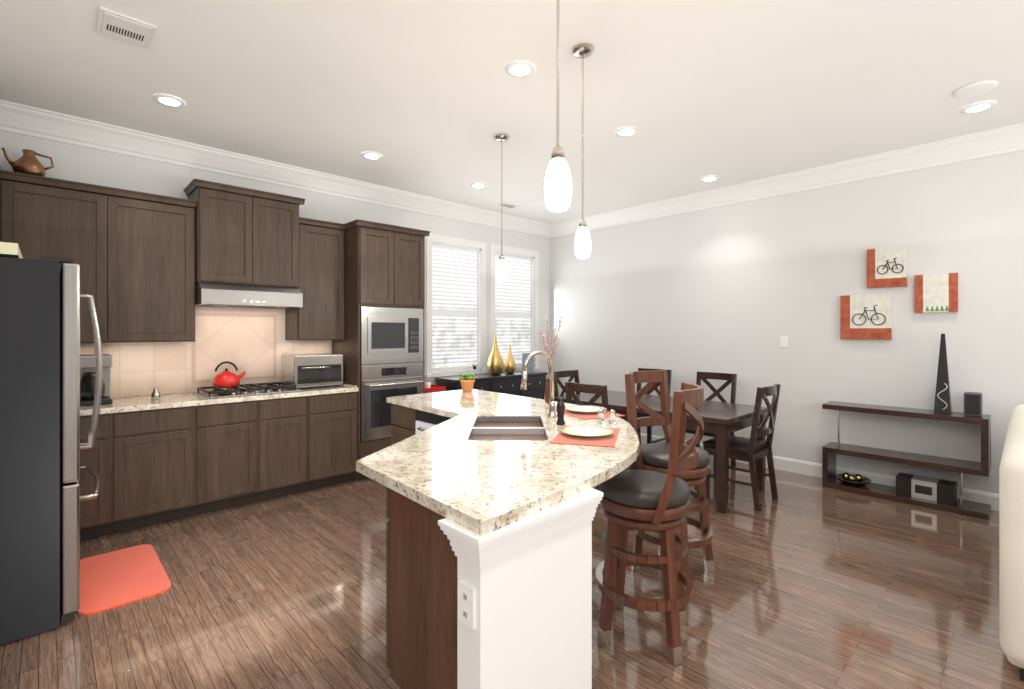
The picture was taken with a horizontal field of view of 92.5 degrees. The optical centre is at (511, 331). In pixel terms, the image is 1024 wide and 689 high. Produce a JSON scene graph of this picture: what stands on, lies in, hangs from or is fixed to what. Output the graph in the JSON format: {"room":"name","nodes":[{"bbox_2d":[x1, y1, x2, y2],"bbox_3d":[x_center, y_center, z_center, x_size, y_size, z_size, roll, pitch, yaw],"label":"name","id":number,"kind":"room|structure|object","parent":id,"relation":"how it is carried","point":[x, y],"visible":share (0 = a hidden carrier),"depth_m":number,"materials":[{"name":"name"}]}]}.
{"room":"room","nodes":[
{"label":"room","id":0,"kind":"room"},
{"bbox_2d":[0,130,549,397],"bbox_3d":[-2.878,-0.085,4.341,9.720,3.070,0.160,0,0,-43],"label":"wall","id":1,"kind":"structure","parent":0,"point":[71,162],"depth_m":4.67,"materials":[{"name":"paint"}]},
{"bbox_2d":[80,306,330,397],"bbox_3d":[-2.954,0.061,4.147,2.904,0.933,0.012,0,0,-43],"label":"tile backsplash","id":2,"kind":"structure","parent":1,"relation":"attached to","point":[252,339],"depth_m":4.38,"materials":[{"name":"beige tile"}]},
{"bbox_2d":[425,233,541,380],"bbox_3d":[-0.366,-0.305,6.683,2.020,1.800,0.220,0,0,-43],"label":"window","id":3,"kind":"structure","parent":1,"relation":"in","point":[432,373],"depth_m":6.57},
{"bbox_2d":[432,244,531,366],"bbox_3d":[-0.363,-0.305,6.680,1.780,1.569,0.060,0,0,-44],"label":"window blinds","id":4,"kind":"object","parent":3,"relation":"attached to","point":[454,277],"depth_m":6.47,"materials":[{"name":"white plastic"}]},
{"bbox_2d":[0,0,1023,223],"bbox_3d":[0.068,-1.670,1.236,9.720,0.100,8.720,0,0,-43],"label":"ceiling","id":5,"kind":"structure","parent":0,"point":[735,91],"depth_m":3.21,"materials":[{"name":"paint"}]},
{"bbox_2d":[153,94,185,107],"bbox_3d":[-2.383,-1.613,3.406,0.183,0.011,0.201,0,0,-43],"label":"recessed light","id":6,"kind":"object","parent":5,"relation":"in","point":[165,99],"depth_m":3.41,"materials":[{"name":"white"}]},
{"bbox_2d":[361,152,382,159],"bbox_3d":[-1.278,-1.613,4.468,0.187,0.011,0.203,0,0,-43],"label":"recessed light","id":7,"kind":"object","parent":5,"relation":"in","point":[368,155],"depth_m":4.47,"materials":[{"name":"white"}]},
{"bbox_2d":[470,182,486,187],"bbox_3d":[-0.368,-1.613,5.375,0.197,0.011,0.196,0,0,-43],"label":"recessed light","id":8,"kind":"object","parent":5,"relation":"in","point":[475,185],"depth_m":5.38,"materials":[{"name":"white"}]},
{"bbox_2d":[494,134,508,280],"bbox_3d":[-0.084,-1.022,4.069,0.124,1.194,0.124,0,0,-43],"label":"pendant light","id":9,"kind":"object","parent":5,"relation":"hanging from","point":[501,270],"visible":1,"depth_m":4.04,"materials":[{"name":"white glass"}]},
{"bbox_2d":[505,60,535,77],"bbox_3d":[0.052,-1.613,2.999,0.194,0.011,0.191,0,0,-43],"label":"recessed light","id":10,"kind":"object","parent":5,"relation":"in","point":[523,68],"depth_m":2.99,"materials":[{"name":"white plastic"}]},
{"bbox_2d":[544,0,571,211],"bbox_3d":[0.160,-1.022,1.700,0.124,1.194,0.124,0,0,-43],"label":"pendant light","id":11,"kind":"object","parent":5,"relation":"hanging from","point":[558,184],"visible":1,"depth_m":1.67,"materials":[{"name":"white glass"}]},
{"bbox_2d":[572,43,593,258],"bbox_3d":[0.406,-1.022,2.812,0.124,1.194,0.124,0,0,-43],"label":"pendant light","id":12,"kind":"object","parent":5,"relation":"hanging from","point":[581,51],"visible":1,"depth_m":2.79,"materials":[{"name":"white glass"}]},
{"bbox_2d":[615,126,638,136],"bbox_3d":[0.920,-1.613,3.934,0.200,0.011,0.188,0,0,-43],"label":"recessed light","id":13,"kind":"object","parent":5,"relation":"in","point":[628,130],"depth_m":3.93,"materials":[{"name":"white"}]},
{"bbox_2d":[700,175,718,181],"bbox_3d":[2.072,-1.613,5.137,0.200,0.011,0.190,0,0,-43],"label":"recessed light","id":14,"kind":"object","parent":5,"relation":"in","point":[712,177],"depth_m":5.14,"materials":[{"name":"white"}]},
{"bbox_2d":[954,79,998,97],"bbox_3d":[3.077,-1.610,3.251,0.220,0.020,0.220,0,0,-44],"label":"detector","id":15,"kind":"object","parent":5,"relation":"attached to","point":[979,87],"depth_m":3.23,"materials":[{"name":"white plastic"}]},
{"bbox_2d":[960,101,995,113],"bbox_3d":[3.339,-1.613,3.512,0.210,0.011,0.182,0,0,-43],"label":"recessed light","id":16,"kind":"object","parent":5,"relation":"in","point":[980,106],"depth_m":3.51,"materials":[{"name":"white"}]},
{"bbox_2d":[0,444,1023,688],"bbox_3d":[0.068,1.490,1.236,9.720,0.080,8.720,0,0,-43],"label":"floor","id":17,"kind":"structure","parent":0,"point":[818,587],"depth_m":2.59,"materials":[{"name":"brown wood"}]},
{"bbox_2d":[0,256,102,644],"bbox_3d":[-2.734,0.542,2.513,0.973,1.814,0.910,0,0,-43],"label":"refrigerator","id":18,"kind":"object","parent":17,"relation":"on","point":[40,445],"visible":1,"depth_m":2.34,"materials":[{"name":"grey metal"}]},
{"bbox_2d":[0,242,22,258],"bbox_3d":[-2.749,-0.393,2.389,0.500,0.055,0.723,0,0,-43],"label":"tray","id":19,"kind":"object","parent":18,"relation":"on","point":[11,250],"visible":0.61,"depth_m":2.31,"materials":[{"name":"beige"}]},
{"bbox_2d":[78,544,170,614],"bbox_3d":[-2.332,1.443,2.915,0.400,0.010,0.820,0,0,-43],"label":"kitchen mat","id":20,"kind":"object","parent":17,"relation":"on","point":[113,579],"visible":0.82,"depth_m":2.86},
{"bbox_2d":[0,170,429,540],"bbox_3d":[-2.435,0.108,4.177,3.698,2.680,0.662,0,0,-43],"label":"kitchen cabinets","id":21,"kind":"object","parent":17,"relation":"on","point":[141,257],"visible":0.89,"depth_m":3.95,"materials":[{"name":"brown wood"}]},
{"bbox_2d":[2,148,53,176],"bbox_3d":[-3.400,-1.174,3.446,0.205,0.205,0.175,0,0,-4],"label":"jug","id":22,"kind":"object","parent":21,"relation":"on","point":[27,163],"visible":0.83,"depth_m":3.41,"materials":[{"name":"brown metal"}]},
{"bbox_2d":[80,383,358,415],"bbox_3d":[-2.739,0.542,3.922,2.907,0.055,0.631,0,0,-43],"label":"countertop","id":23,"kind":"structure","parent":21,"relation":"on","point":[139,403],"depth_m":3.87,"materials":[{"name":"stone"}]},
{"bbox_2d":[80,354,112,405],"bbox_3d":[-3.098,0.349,3.613,0.220,0.360,0.273,0,0,-43],"label":"coffee maker","id":24,"kind":"object","parent":23,"relation":"on","point":[87,362],"visible":0.65,"depth_m":3.55,"materials":[{"name":"grey plastic"}]},
{"bbox_2d":[151,388,160,399],"bbox_3d":[-2.799,0.483,3.850,0.064,0.092,0.064,0,0,-43],"label":"salt shaker","id":25,"kind":"object","parent":23,"relation":"on","point":[155,395],"visible":1,"depth_m":3.83,"materials":[{"name":"silver metal"}]},
{"bbox_2d":[192,382,301,398],"bbox_3d":[-2.321,0.503,4.305,0.740,0.052,0.510,0,0,-43],"label":"gas cooktop","id":26,"kind":"object","parent":23,"relation":"in","point":[271,388],"visible":0.98,"depth_m":4.20,"materials":[{"name":"silver metal"}]},
{"bbox_2d":[212,361,245,387],"bbox_3d":[-2.453,0.363,4.220,0.216,0.224,0.216,0,0,1],"label":"tea kettle","id":27,"kind":"object","parent":26,"relation":"on","point":[225,379],"visible":1,"depth_m":4.16,"materials":[{"name":"red metal"}]},
{"bbox_2d":[281,353,343,388],"bbox_3d":[-1.916,0.372,4.728,0.470,0.314,0.403,0,0,-43],"label":"toaster oven","id":28,"kind":"object","parent":23,"relation":"on","point":[313,369],"visible":0.9,"depth_m":4.60,"materials":[{"name":"silver metal"}]},
{"bbox_2d":[195,282,302,308],"bbox_3d":[-2.359,-0.314,4.363,0.795,0.189,0.483,0,0,-43],"label":"range hood","id":29,"kind":"object","parent":21,"relation":"attached to","point":[207,294],"visible":0.97,"depth_m":4.17,"materials":[{"name":"metal"}]},
{"bbox_2d":[360,362,422,441],"bbox_3d":[-1.373,0.688,5.144,0.700,0.735,0.668,0,0,-43],"label":"built-in oven","id":30,"kind":"object","parent":21,"relation":"in","point":[378,382],"visible":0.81,"depth_m":4.84,"materials":[{"name":"silver metal"}]},
{"bbox_2d":[360,307,422,364],"bbox_3d":[-1.393,0.035,5.165,0.700,0.560,0.608,0,0,-43],"label":"microwave oven","id":31,"kind":"object","parent":21,"relation":"in","point":[387,335],"visible":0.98,"depth_m":4.92,"materials":[{"name":"silver metal"}]},
{"bbox_2d":[415,409,450,433],"bbox_3d":[-0.314,1.006,3.651,0.669,0.863,0.602,0,0,-43],"label":"dishwasher","id":32,"kind":"object","parent":17,"relation":"on","point":[426,420],"visible":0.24,"depth_m":3.56,"materials":[{"name":"silver metal"}]},
{"bbox_2d":[425,390,449,392],"bbox_3d":[-0.984,1.059,5.656,0.400,0.778,0.380,0,0,-43],"label":"side table","id":33,"kind":"object","parent":17,"relation":"on","point":[440,390],"visible":0.09,"depth_m":5.53,"materials":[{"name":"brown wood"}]},
{"bbox_2d":[425,382,445,391],"bbox_3d":[-0.984,0.577,5.656,0.320,0.184,0.300,0,0,-43],"label":"tray","id":34,"kind":"object","parent":33,"relation":"on","point":[428,387],"visible":0.41,"depth_m":5.63,"materials":[{"name":"red ceramic"}]},
{"bbox_2d":[435,371,547,399],"bbox_3d":[-0.214,1.002,6.349,1.570,0.894,0.454,0,0,-43],"label":"sideboard","id":35,"kind":"object","parent":17,"relation":"on","point":[505,383],"visible":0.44,"depth_m":6.25,"materials":[{"name":"grey wood"}]},
{"bbox_2d":[487,332,503,374],"bbox_3d":[-0.215,0.277,6.386,0.220,0.555,0.220,0,0,-43],"label":"vase","id":36,"kind":"object","parent":35,"relation":"on","point":[495,364],"visible":1,"depth_m":6.32,"materials":[{"name":"gold ceramic"}]},
{"bbox_2d":[504,344,515,373],"bbox_3d":[-0.026,0.354,6.565,0.158,0.400,0.158,0,0,-43],"label":"vase","id":37,"kind":"object","parent":35,"relation":"on","point":[509,366],"visible":1,"depth_m":6.52,"materials":[{"name":"gold ceramic"}]},
{"bbox_2d":[521,353,534,371],"bbox_3d":[0.207,0.419,6.769,0.180,0.269,0.140,0,0,-14],"label":"photo frame","id":38,"kind":"object","parent":35,"relation":"on","point":[530,368],"visible":0.57,"depth_m":6.72,"materials":[{"name":"silver metal"}]},
{"bbox_2d":[356,389,638,688],"bbox_3d":[-0.237,0.989,2.965,2.022,0.918,2.552,0,0,-43],"label":"kitchen island","id":39,"kind":"object","parent":17,"relation":"on","point":[489,524],"visible":0.93,"depth_m":1.70,"materials":[{"name":"stone"}]},
{"bbox_2d":[459,373,474,390],"bbox_3d":[-0.398,0.448,4.404,0.142,0.163,0.140,0,0,-43],"label":"potted plant","id":40,"kind":"object","parent":39,"relation":"on","point":[467,380],"visible":1,"depth_m":4.36,"materials":[{"name":"green plant"}]},
{"bbox_2d":[520,351,556,417],"bbox_3d":[0.173,0.321,2.984,0.288,0.417,0.082,0,0,-43],"label":"faucet","id":41,"kind":"object","parent":39,"relation":"on","point":[552,412],"visible":1,"depth_m":3.02,"materials":[{"name":"silver metal"}]},
{"bbox_2d":[539,316,561,402],"bbox_3d":[0.277,0.204,3.673,0.180,0.650,0.190,0,0,-43],"label":"vase","id":42,"kind":"object","parent":39,"relation":"on","point":[547,390],"visible":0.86,"depth_m":3.65,"materials":[{"name":"brown"}]},
{"bbox_2d":[556,397,564,424],"bbox_3d":[0.279,0.449,2.801,0.051,0.160,0.052,0,0,-43],"label":"pepper mill","id":43,"kind":"object","parent":39,"relation":"on","point":[560,408],"visible":1,"depth_m":2.78,"materials":[{"name":"grey"}]},
{"bbox_2d":[550,425,619,446],"bbox_3d":[0.384,0.515,2.501,0.300,0.028,0.440,0,0,16],"label":"placemat","id":44,"kind":"object","parent":39,"relation":"on","point":[587,435],"visible":1,"depth_m":2.44,"materials":[{"name":"red"}]},
{"bbox_2d":[555,405,624,419],"bbox_3d":[0.487,0.515,3.220,0.300,0.028,0.440,0,0,-23],"label":"placemat","id":45,"kind":"object","parent":39,"relation":"on","point":[584,412],"visible":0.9,"depth_m":3.16,"materials":[{"name":"red"}]},
{"bbox_2d":[597,407,615,423],"bbox_3d":[0.564,0.489,2.885,0.111,0.079,0.110,0,0,20],"label":"shakers","id":46,"kind":"object","parent":39,"relation":"on","point":[601,418],"visible":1,"depth_m":2.85,"materials":[{"name":"white"}]},
{"bbox_2d":[554,370,580,396],"bbox_3d":[0.768,0.949,5.510,0.440,1.003,0.505,0,0,-43],"label":"dining chair","id":47,"kind":"object","parent":17,"relation":"on","point":[572,374],"visible":0.31,"depth_m":5.65,"materials":[{"name":"brown wood"}]},
{"bbox_2d":[565,382,635,469],"bbox_3d":[0.796,0.949,4.409,0.505,1.003,0.440,0,0,-43],"label":"dining chair","id":48,"kind":"object","parent":17,"relation":"on","point":[571,388],"visible":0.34,"depth_m":4.22,"materials":[{"name":"brown wood"}]},
{"bbox_2d":[625,368,671,443],"bbox_3d":[1.572,0.949,5.807,0.505,1.003,0.440,0,0,-43],"label":"dining chair","id":49,"kind":"object","parent":17,"relation":"on","point":[649,428],"visible":0.18,"depth_m":5.82,"materials":[{"name":"brown wood"}]},
{"bbox_2d":[596,382,703,665],"bbox_3d":[0.653,0.852,2.352,0.499,1.197,0.451,0,0,23],"label":"bar stool","id":50,"kind":"object","parent":17,"relation":"on","point":[645,500],"visible":0.99,"depth_m":2.20,"materials":[{"name":"brown wood"}]},
{"bbox_2d":[554,390,767,513],"bbox_3d":[1.407,1.069,4.837,0.940,0.758,1.820,0,0,-43],"label":"dining table","id":51,"kind":"object","parent":17,"relation":"on","point":[721,419],"visible":0.41,"depth_m":4.20,"materials":[{"name":"brown wood"}]},
{"bbox_2d":[625,370,714,588],"bbox_3d":[0.963,0.852,2.995,0.451,1.197,0.499,0,0,-43],"label":"bar stool","id":52,"kind":"object","parent":17,"relation":"on","point":[652,456],"visible":0.6,"depth_m":2.95,"materials":[{"name":"brown wood"}]},
{"bbox_2d":[685,372,736,474],"bbox_3d":[2.095,0.949,5.256,0.505,1.003,0.440,0,0,-43],"label":"dining chair","id":53,"kind":"object","parent":17,"relation":"on","point":[731,378],"visible":0.35,"depth_m":5.36,"materials":[{"name":"brown wood"}]},
{"bbox_2d":[703,384,780,510],"bbox_3d":[1.998,0.949,4.257,0.440,1.003,0.505,0,0,-43],"label":"dining chair","id":54,"kind":"object","parent":17,"relation":"on","point":[751,449],"visible":0.87,"depth_m":4.11,"materials":[{"name":"brown wood"}]},
{"bbox_2d":[822,401,990,519],"bbox_3d":[3.401,1.062,4.289,0.300,0.774,1.124,0,0,-43],"label":"console","id":55,"kind":"object","parent":17,"relation":"on","point":[829,451],"visible":0.98,"depth_m":4.16,"materials":[{"name":"brown wood"}]},
{"bbox_2d":[835,472,870,484],"bbox_3d":[3.161,1.358,4.543,0.280,0.092,0.280,0,0,-43],"label":"decorative bowl","id":56,"kind":"object","parent":55,"relation":"on","point":[857,479],"visible":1,"depth_m":4.50,"materials":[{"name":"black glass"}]},
{"bbox_2d":[896,472,956,504],"bbox_3d":[3.518,1.327,4.166,0.180,0.154,0.380,0,0,-43],"label":"stereo","id":57,"kind":"object","parent":55,"relation":"on","point":[910,485],"visible":1,"depth_m":4.10,"materials":[{"name":"grey plastic"}]},
{"bbox_2d":[934,334,952,413],"bbox_3d":[3.598,0.344,4.090,0.120,0.660,0.110,0,0,-43],"label":"sculpture","id":58,"kind":"object","parent":55,"relation":"on","point":[943,402],"visible":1,"depth_m":4.07,"materials":[{"name":"black glass"}]},
{"bbox_2d":[964,392,981,416],"bbox_3d":[3.720,0.582,3.954,0.120,0.184,0.105,0,0,-43],"label":"speaker","id":59,"kind":"object","parent":55,"relation":"on","point":[972,400],"visible":1,"depth_m":3.91},
{"bbox_2d":[999,404,1023,680],"bbox_3d":[3.192,0.939,2.433,2.220,1.018,1.035,0,0,-43],"label":"sofa","id":60,"kind":"object","parent":17,"relation":"on","point":[1011,470],"visible":1,"depth_m":2.03,"materials":[{"name":"white fabric"}]},
{"bbox_2d":[550,150,1023,493],"bbox_3d":[3.590,-0.085,4.468,0.160,3.070,8.560,0,0,-43],"label":"wall","id":61,"kind":"structure","parent":0,"point":[716,289],"depth_m":4.89,"materials":[{"name":"paint"}]},
{"bbox_2d":[0,100,1023,237],"bbox_3d":[1.170,-1.530,2.282,6.360,0.180,8.400,0,0,-43],"label":"crown molding","id":62,"kind":"structure","parent":61,"relation":"attached to","point":[17,118],"depth_m":4.60,"materials":[{"name":"white wood"}]},
{"bbox_2d":[735,430,740,436],"bbox_3d":[2.523,1.115,5.468,0.010,0.116,0.072,0,0,-43],"label":"outlet plate","id":63,"kind":"object","parent":61,"relation":"attached to","point":[737,433],"visible":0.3,"depth_m":5.46,"materials":[{"name":"white plastic"}]},
{"bbox_2d":[780,336,787,347],"bbox_3d":[2.846,0.105,5.127,0.010,0.116,0.072,0,0,-43],"label":"switch plate","id":64,"kind":"object","parent":61,"relation":"attached to","point":[783,339],"visible":1,"depth_m":5.13,"materials":[{"name":"white plastic"}]},
{"bbox_2d":[641,433,998,510],"bbox_3d":[2.512,1.383,3.556,2.660,0.135,8.400,0,0,-43],"label":"baseboard","id":65,"kind":"structure","parent":61,"relation":"attached to","point":[780,463],"depth_m":4.74,"materials":[{"name":"white"}]},
{"bbox_2d":[840,293,891,339],"bbox_3d":[3.317,-0.140,4.603,0.045,0.420,0.390,0,0,-43],"label":"canvas","id":66,"kind":"object","parent":61,"relation":"attached to","point":[869,316],"visible":1,"depth_m":4.58,"materials":[{"name":"fabric"}]},
{"bbox_2d":[867,246,906,287],"bbox_3d":[3.428,-0.590,4.487,0.045,0.360,0.290,0,0,-43],"label":"canvas","id":67,"kind":"object","parent":61,"relation":"attached to","point":[886,267],"visible":1,"depth_m":4.47,"materials":[{"name":"fabric"}]},
{"bbox_2d":[915,273,957,312],"bbox_3d":[3.667,-0.335,4.239,0.038,0.330,0.280,0,0,-43],"label":"canvas","id":68,"kind":"object","parent":61,"relation":"attached to","point":[933,292],"visible":1,"depth_m":4.22,"materials":[{"name":"fabric"}]}
]}

